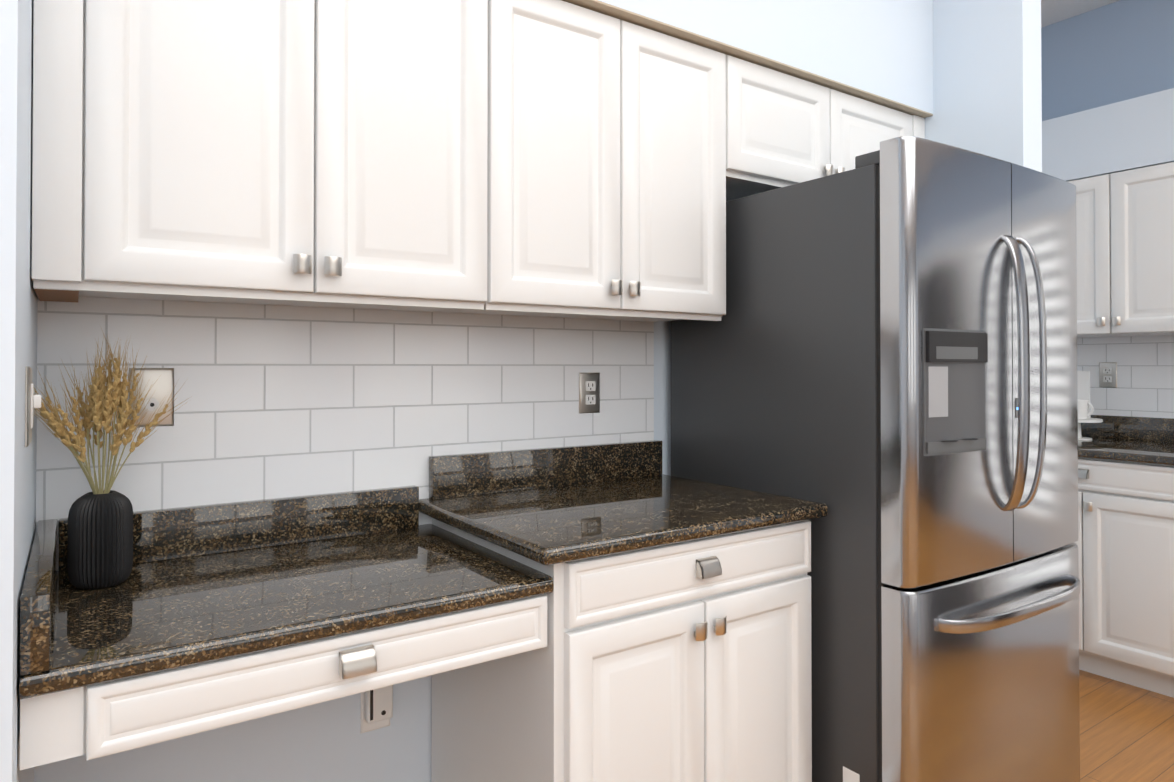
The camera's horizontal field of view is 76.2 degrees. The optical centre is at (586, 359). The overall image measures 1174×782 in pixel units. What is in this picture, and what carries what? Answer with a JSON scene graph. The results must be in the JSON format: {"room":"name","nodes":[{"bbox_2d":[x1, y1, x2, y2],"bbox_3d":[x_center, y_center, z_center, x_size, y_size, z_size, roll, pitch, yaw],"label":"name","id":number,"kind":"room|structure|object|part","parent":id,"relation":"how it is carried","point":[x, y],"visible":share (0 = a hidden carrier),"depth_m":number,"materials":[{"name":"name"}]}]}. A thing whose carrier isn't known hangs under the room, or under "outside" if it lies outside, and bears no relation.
{"room":"kitchen","nodes":[
{"label":"kitchen","id":0,"kind":"room"},
{"bbox_2d":[0,0,37,781],"bbox_3d":[-1.972,-0.213,0.477,2.600,2.920,0.780,0,-1,-34],"label":"wall block","id":1,"kind":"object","parent":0,"point":[18,320],"visible":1,"depth_m":0.89,"materials":[{"name":"white paint"}]},
{"bbox_2d":[25,366,40,446],"bbox_3d":[-0.819,0.068,1.108,0.018,0.116,0.072,0,-1,-34],"label":"switch plate","id":2,"kind":"object","parent":1,"relation":"attached to","point":[32,401],"visible":1,"depth_m":1.08,"materials":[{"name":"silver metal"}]},
{"bbox_2d":[34,321,670,781],"bbox_3d":[0.612,-0.192,2.650,4.120,2.920,0.120,0,-1,-34],"label":"wall","id":3,"kind":"structure","parent":0,"point":[326,741],"depth_m":1.71,"materials":[{"name":"white paint"}]},
{"bbox_2d":[31,0,487,311],"bbox_3d":[-0.622,-0.475,1.519,0.798,0.730,0.336,0,-1,-34],"label":"upper cabinet","id":4,"kind":"object","parent":3,"relation":"attached to","point":[321,153],"depth_m":1.38,"materials":[{"name":"white wood"}]},
{"bbox_3d":[-0.940,-0.118,1.331,0.060,0.012,0.258,0,-1,-34],"label":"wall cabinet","id":5,"kind":"part","parent":4,"relation":"part of","materials":[{"name":"brown wood"}]},
{"bbox_2d":[20,594,546,769],"bbox_3d":[-0.550,0.489,1.403,0.794,0.099,0.590,0,-1,-34],"label":"drawer","id":6,"kind":"object","parent":3,"relation":"attached to","point":[104,719],"visible":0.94,"depth_m":1.12,"materials":[{"name":"white wood"}]},
{"bbox_2d":[19,485,552,699],"bbox_3d":[-0.554,0.372,1.410,0.794,0.132,0.579,0,-1,-34],"label":"countertop","id":7,"kind":"structure","parent":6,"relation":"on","point":[206,583],"depth_m":1.33,"materials":[{"name":"stone"}]},
{"bbox_2d":[34,326,188,588],"bbox_3d":[-0.879,0.169,1.359,0.298,0.472,0.188,0,-1,-34],"label":"vase","id":8,"kind":"object","parent":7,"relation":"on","point":[100,538],"visible":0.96,"depth_m":1.33,"materials":[{"name":"black"}]},
{"bbox_2d":[36,297,653,570],"bbox_3d":[-0.424,0.141,1.859,1.520,0.560,0.006,0,-1,-34],"label":"wall tile","id":9,"kind":"structure","parent":3,"relation":"attached to","point":[282,401],"depth_m":1.73,"materials":[{"name":"white tile"}]},
{"bbox_2d":[129,368,173,426],"bbox_3d":[-0.890,0.077,1.531,0.080,0.120,0.010,0,-1,-34],"label":"electrical outlet","id":10,"kind":"object","parent":9,"relation":"attached to","point":[163,385],"visible":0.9,"depth_m":1.53,"materials":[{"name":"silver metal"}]},
{"bbox_2d":[579,372,599,412],"bbox_3d":[0.009,0.096,2.148,0.072,0.116,0.008,0,-1,-34],"label":"electrical outlet","id":11,"kind":"object","parent":9,"relation":"attached to","point":[589,392],"visible":1,"depth_m":2.15,"materials":[{"name":"silver metal"}]},
{"bbox_2d":[360,685,392,732],"bbox_3d":[-0.497,0.824,1.782,0.072,0.128,0.041,0,-1,-34],"label":"electrical outlet","id":12,"kind":"object","parent":3,"relation":"attached to","point":[376,708],"visible":0.75,"depth_m":1.77,"materials":[{"name":"white plastic"}]},
{"bbox_2d":[436,0,725,321],"bbox_3d":[0.004,-0.471,1.949,0.718,0.730,0.336,0,-1,-34],"label":"upper cabinet","id":13,"kind":"object","parent":3,"relation":"attached to","point":[606,173],"visible":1,"depth_m":1.80,"materials":[{"name":"white wood"}]},
{"bbox_2d":[726,55,924,200],"bbox_3d":[0.692,-0.667,2.423,0.946,0.330,0.336,0,-1,-34],"label":"upper cabinet","id":14,"kind":"object","parent":3,"relation":"attached to","point":[783,130],"visible":0.5,"depth_m":2.20,"materials":[{"name":"white wood"}]},
{"bbox_2d":[562,0,932,117],"bbox_3d":[0.064,-1.248,2.001,2.470,0.820,0.348,0,-1,-34],"label":"soffit","id":15,"kind":"structure","parent":0,"point":[879,52],"depth_m":2.23,"materials":[{"name":"white paint"}]},
{"bbox_2d":[925,0,1041,171],"bbox_3d":[1.214,-0.192,2.603,0.120,2.920,0.640,0,-1,-34],"label":"wall","id":16,"kind":"structure","parent":0,"point":[987,90],"depth_m":2.40,"materials":[{"name":"white paint"}]},
{"bbox_2d":[1041,0,1119,27],"bbox_3d":[0.996,-1.731,-0.298,6.840,0.100,5.440,0,-1,-34],"label":"ceiling","id":17,"kind":"structure","parent":0,"point":[1054,11],"depth_m":3.50,"materials":[{"name":"white paint"}]},
{"bbox_2d":[1041,0,1173,120],"bbox_3d":[3.262,-1.371,2.224,0.004,0.568,3.599,0,-1,-34],"label":"wall","id":18,"kind":"structure","parent":0,"point":[1117,51],"depth_m":3.46,"materials":[{"name":"blue paint"}]},
{"bbox_2d":[1042,88,1173,181],"bbox_3d":[2.443,-0.933,3.113,0.344,0.288,1.199,0,-1,-34],"label":"soffit","id":19,"kind":"structure","parent":0,"point":[1131,134],"depth_m":3.15,"materials":[{"name":"white paint"}]},
{"bbox_2d":[1079,669,1173,781],"bbox_3d":[0.996,1.289,-0.327,6.840,0.100,5.440,0,-1,-34],"label":"floor","id":20,"kind":"structure","parent":0,"point":[1126,732],"depth_m":2.54,"materials":[{"name":"brown wood"}]},
{"bbox_2d":[431,518,811,781],"bbox_3d":[0.084,0.820,1.819,0.720,0.880,0.622,0,-1,-34],"label":"base cabinet","id":21,"kind":"object","parent":20,"relation":"on","point":[688,661],"visible":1,"depth_m":1.56,"materials":[{"name":"white wood"}]},
{"bbox_2d":[419,440,827,564],"bbox_3d":[0.075,0.310,1.820,0.789,0.137,0.616,0,-1,-34],"label":"countertop","id":22,"kind":"structure","parent":21,"relation":"on","point":[551,506],"depth_m":1.81,"materials":[{"name":"stone"}]},
{"bbox_2d":[670,136,1080,781],"bbox_3d":[0.841,0.388,2.156,0.826,1.752,0.875,0,-1,-34],"label":"fridge","id":23,"kind":"object","parent":20,"relation":"on","point":[880,360],"visible":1,"depth_m":1.79,"materials":[{"name":"grey metal"}]},
{"bbox_2d":[1074,457,1173,697],"bbox_3d":[2.327,0.832,2.989,0.642,0.880,1.165,0,-1,-34],"label":"base cabinet","id":24,"kind":"object","parent":20,"relation":"on","point":[1125,542],"visible":0.56,"depth_m":2.86,"materials":[{"name":"white wood"}]},
{"bbox_2d":[1078,415,1173,465],"bbox_3d":[2.337,0.321,2.983,0.637,0.137,1.195,0,-1,-34],"label":"countertop","id":25,"kind":"structure","parent":24,"relation":"on","point":[1150,440],"depth_m":3.25,"materials":[{"name":"stone"}]},
{"bbox_2d":[1077,371,1102,440],"bbox_3d":[2.216,0.207,3.383,0.190,0.309,0.190,0,-1,-34],"label":"coffee maker","id":26,"kind":"object","parent":25,"relation":"on","point":[1083,394],"visible":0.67,"depth_m":3.37,"materials":[{"name":"white plastic"}]},
{"bbox_3d":[3.766,-0.202,1.588,0.120,2.920,5.200,0,-1,-34],"label":"wall","id":27,"kind":"structure","parent":0,"visible":0},
{"bbox_2d":[1068,162,1173,337],"bbox_3d":[2.439,-0.447,3.082,0.364,0.680,1.160,0,-1,-34],"label":"upper cabinet","id":28,"kind":"object","parent":27,"relation":"attached to","point":[1125,247],"visible":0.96,"depth_m":3.11,"materials":[{"name":"white wood"}]},
{"bbox_2d":[1077,335,1173,417],"bbox_3d":[2.593,0.124,3.184,0.006,0.500,1.234,0,-1,-34],"label":"wall tile","id":29,"kind":"structure","parent":27,"relation":"attached to","point":[1145,376],"depth_m":3.37,"materials":[{"name":"white tile"}]},
{"bbox_2d":[1099,362,1116,387],"bbox_3d":[2.401,0.071,3.451,0.008,0.116,0.072,0,-1,-34],"label":"electrical outlet","id":30,"kind":"object","parent":29,"relation":"attached to","point":[1108,374],"visible":1,"depth_m":3.45,"materials":[{"name":"silver metal"}]}
]}

